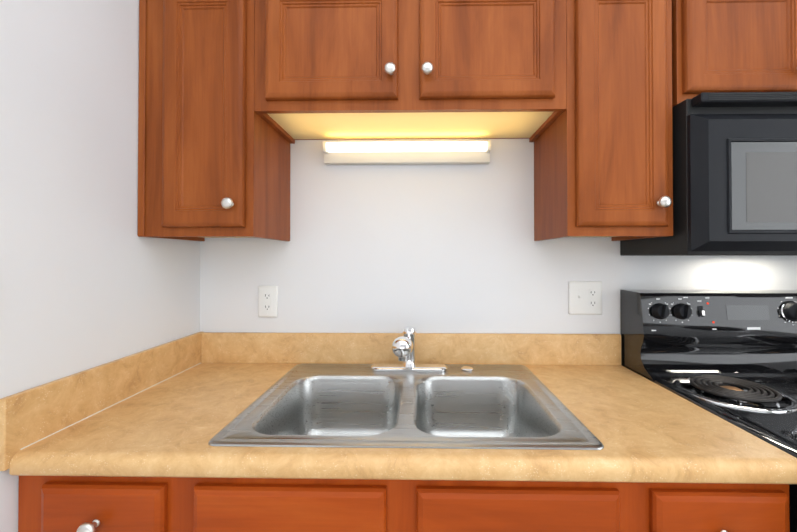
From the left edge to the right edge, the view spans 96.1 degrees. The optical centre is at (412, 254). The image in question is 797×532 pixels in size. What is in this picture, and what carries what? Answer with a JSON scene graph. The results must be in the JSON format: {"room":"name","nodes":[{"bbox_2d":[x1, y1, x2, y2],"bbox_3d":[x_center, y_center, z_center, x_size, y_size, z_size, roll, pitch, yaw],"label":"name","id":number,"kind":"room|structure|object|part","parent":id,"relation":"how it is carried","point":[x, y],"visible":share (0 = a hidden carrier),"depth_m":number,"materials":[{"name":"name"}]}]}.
{"room":"kitchen","nodes":[
{"label":"kitchen","id":0,"kind":"room"},
{"bbox_2d":[0,0,199,531],"bbox_3d":[-0.891,0.087,-0.230,0.100,2.440,3.200,0,-1,1],"label":"wall","id":1,"kind":"structure","parent":0,"point":[90,278],"depth_m":0.87,"materials":[{"name":"paint"}]},
{"bbox_2d":[200,139,796,334],"bbox_3d":[0.897,0.102,1.387,3.615,2.440,0.100,0,-1,1],"label":"wall","id":2,"kind":"structure","parent":0,"point":[452,248],"depth_m":1.35,"materials":[{"name":"paint"}]},
{"bbox_2d":[138,0,289,240],"bbox_3d":[-0.641,-0.434,1.190,0.344,0.762,0.356,0,-1,1],"label":"upper cabinet","id":3,"kind":"object","parent":2,"relation":"attached to","point":[213,154],"visible":1,"depth_m":1.05,"materials":[{"name":"brown wood"}]},
{"bbox_3d":[-0.615,-0.434,1.054,0.243,0.705,0.022,0,-1,1],"label":"door","id":4,"kind":"part","parent":3,"relation":"part of","materials":[{"name":"brown wood"}]},
{"bbox_3d":[-0.526,-0.146,1.022,0.033,0.033,0.032,0,-1,1],"label":"knob","id":5,"kind":"part","parent":3,"relation":"part of","materials":[{"name":"silver metal"}]},
{"bbox_2d":[258,286,277,316],"bbox_3d":[-0.549,0.177,1.356,0.075,0.120,0.010,0,-1,1],"label":"outlet","id":6,"kind":"object","parent":2,"relation":"attached to","point":[267,301],"visible":1,"depth_m":1.35,"materials":[{"name":"white plastic"}]},
{"bbox_2d":[254,0,566,143],"bbox_3d":[-0.007,-0.620,1.180,0.920,0.390,0.356,0,-1,1],"label":"upper cabinet","id":7,"kind":"object","parent":2,"relation":"attached to","point":[396,69],"visible":1,"depth_m":1.05,"materials":[{"name":"brown wood"}]},
{"bbox_3d":[-0.063,-0.526,1.018,0.033,0.033,0.032,0,-1,1],"label":"knob","id":8,"kind":"part","parent":7,"relation":"part of","materials":[{"name":"silver metal"}]},
{"bbox_2d":[322,140,490,164],"bbox_3d":[-0.021,-0.381,1.323,0.616,0.080,0.068,0,-1,1],"label":"under-cabinet light","id":9,"kind":"object","parent":7,"relation":"attached to","point":[409,153],"visible":1,"depth_m":1.32,"materials":[{"name":"white plastic"}]},
{"bbox_3d":[-0.022,-0.394,1.307,0.584,0.036,0.036,0,-1,1],"label":"bulb","id":10,"kind":"part","parent":9,"relation":"part of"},
{"bbox_3d":[-0.010,-0.621,1.044,0.845,0.330,0.022,0,-1,1],"label":"door","id":11,"kind":"part","parent":7,"relation":"part of","materials":[{"name":"brown wood"}]},
{"bbox_3d":[0.042,-0.526,1.016,0.033,0.033,0.032,0,-1,1],"label":"knob","id":12,"kind":"part","parent":7,"relation":"part of","materials":[{"name":"silver metal"}]},
{"bbox_2d":[568,281,601,314],"bbox_3d":[0.646,0.161,1.331,0.124,0.124,0.017,0,-1,1],"label":"outlet","id":13,"kind":"object","parent":2,"relation":"attached to","point":[584,297],"visible":1,"depth_m":1.33,"materials":[{"name":"white plastic"}]},
{"bbox_2d":[534,0,672,240],"bbox_3d":[0.605,-0.434,1.167,0.304,0.762,0.356,0,-1,1],"label":"upper cabinet","id":14,"kind":"object","parent":2,"relation":"attached to","point":[603,154],"visible":0.98,"depth_m":1.03,"materials":[{"name":"brown wood"}]},
{"bbox_3d":[0.603,-0.434,1.031,0.257,0.705,0.022,0,-1,1],"label":"door","id":15,"kind":"part","parent":14,"relation":"part of","materials":[{"name":"brown wood"}]},
{"bbox_3d":[0.701,-0.147,1.000,0.033,0.033,0.032,0,-1,1],"label":"knob","id":16,"kind":"part","parent":14,"relation":"part of","materials":[{"name":"silver metal"}]},
{"bbox_2d":[672,0,796,106],"bbox_3d":[1.151,-0.626,1.158,0.761,0.378,0.356,0,-1,1],"label":"upper cabinet","id":17,"kind":"object","parent":2,"relation":"attached to","point":[734,45],"visible":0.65,"depth_m":1.02,"materials":[{"name":"brown wood"}]},
{"bbox_2d":[620,92,796,255],"bbox_3d":[1.151,-0.218,1.141,0.760,0.439,0.384,0,-1,1],"label":"over-the-range microwave","id":18,"kind":"object","parent":17,"relation":"attached to","point":[734,173],"visible":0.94,"depth_m":0.96,"materials":[{"name":"black"}]},
{"bbox_3d":[1.054,-0.199,0.975,0.570,0.379,0.042,0,-1,1],"label":"door","id":19,"kind":"part","parent":18,"relation":"part of","materials":[{"name":"black"}]},
{"bbox_3d":[0.866,1.356,-0.274,3.615,0.100,3.400,0,-1,1],"label":"floor","id":20,"kind":"structure","parent":0,"visible":0},
{"bbox_2d":[18,476,181,531],"bbox_3d":[-0.637,0.883,1.035,0.355,0.872,0.640,0,-1,1],"label":"base cabinet","id":21,"kind":"object","parent":20,"relation":"on","point":[106,504],"depth_m":0.72,"materials":[{"name":"brown wood"}]},
{"bbox_3d":[-0.637,0.540,0.705,0.033,0.033,0.032,0,-1,1],"label":"knob","id":22,"kind":"part","parent":21,"relation":"part of","materials":[{"name":"silver metal"}]},
{"bbox_2d":[182,477,409,531],"bbox_3d":[-0.247,0.883,1.028,0.461,0.872,0.640,0,-1,1],"label":"base cabinet","id":23,"kind":"object","parent":20,"relation":"on","point":[208,504],"depth_m":0.72,"materials":[{"name":"brown wood"}]},
{"bbox_2d":[410,480,657,531],"bbox_3d":[0.222,0.883,1.020,0.477,0.872,0.640,0,-1,1],"label":"base cabinet","id":24,"kind":"object","parent":20,"relation":"on","point":[435,505],"depth_m":0.71,"materials":[{"name":"brown wood"}]},
{"bbox_2d":[620,289,796,531],"bbox_3d":[1.147,0.712,0.938,0.762,1.172,0.767,0,-1,1],"label":"range","id":25,"kind":"object","parent":20,"relation":"on","point":[729,356],"visible":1,"depth_m":1.19,"materials":[{"name":"black metal"}]},
{"bbox_2d":[658,483,789,531],"bbox_3d":[0.601,0.883,1.013,0.317,0.872,0.640,0,-1,1],"label":"base cabinet","id":26,"kind":"object","parent":20,"relation":"on","point":[682,507],"depth_m":0.70,"materials":[{"name":"brown wood"}]},
{"bbox_2d":[0,332,796,483],"bbox_3d":[-0.027,0.369,1.022,1.578,0.158,0.656,0,-1,1],"label":"countertop","id":27,"kind":"structure","parent":26,"relation":"on","point":[171,408],"depth_m":0.82,"materials":[{"name":"laminate"}]},
{"bbox_2d":[208,326,603,449],"bbox_3d":[-0.013,0.421,1.030,0.838,0.348,0.578,0,-1,1],"label":"sink","id":28,"kind":"object","parent":27,"relation":"in","point":[408,402],"visible":0.71,"depth_m":1.15,"materials":[{"name":"silver metal"}]},
{"bbox_2d":[371,326,447,371],"bbox_3d":[-0.013,0.324,1.168,0.268,0.151,0.238,0,-1,1],"label":"faucet","id":29,"kind":"object","parent":28,"relation":"on","point":[404,347],"depth_m":1.23,"materials":[{"name":"silver metal"}]}
]}

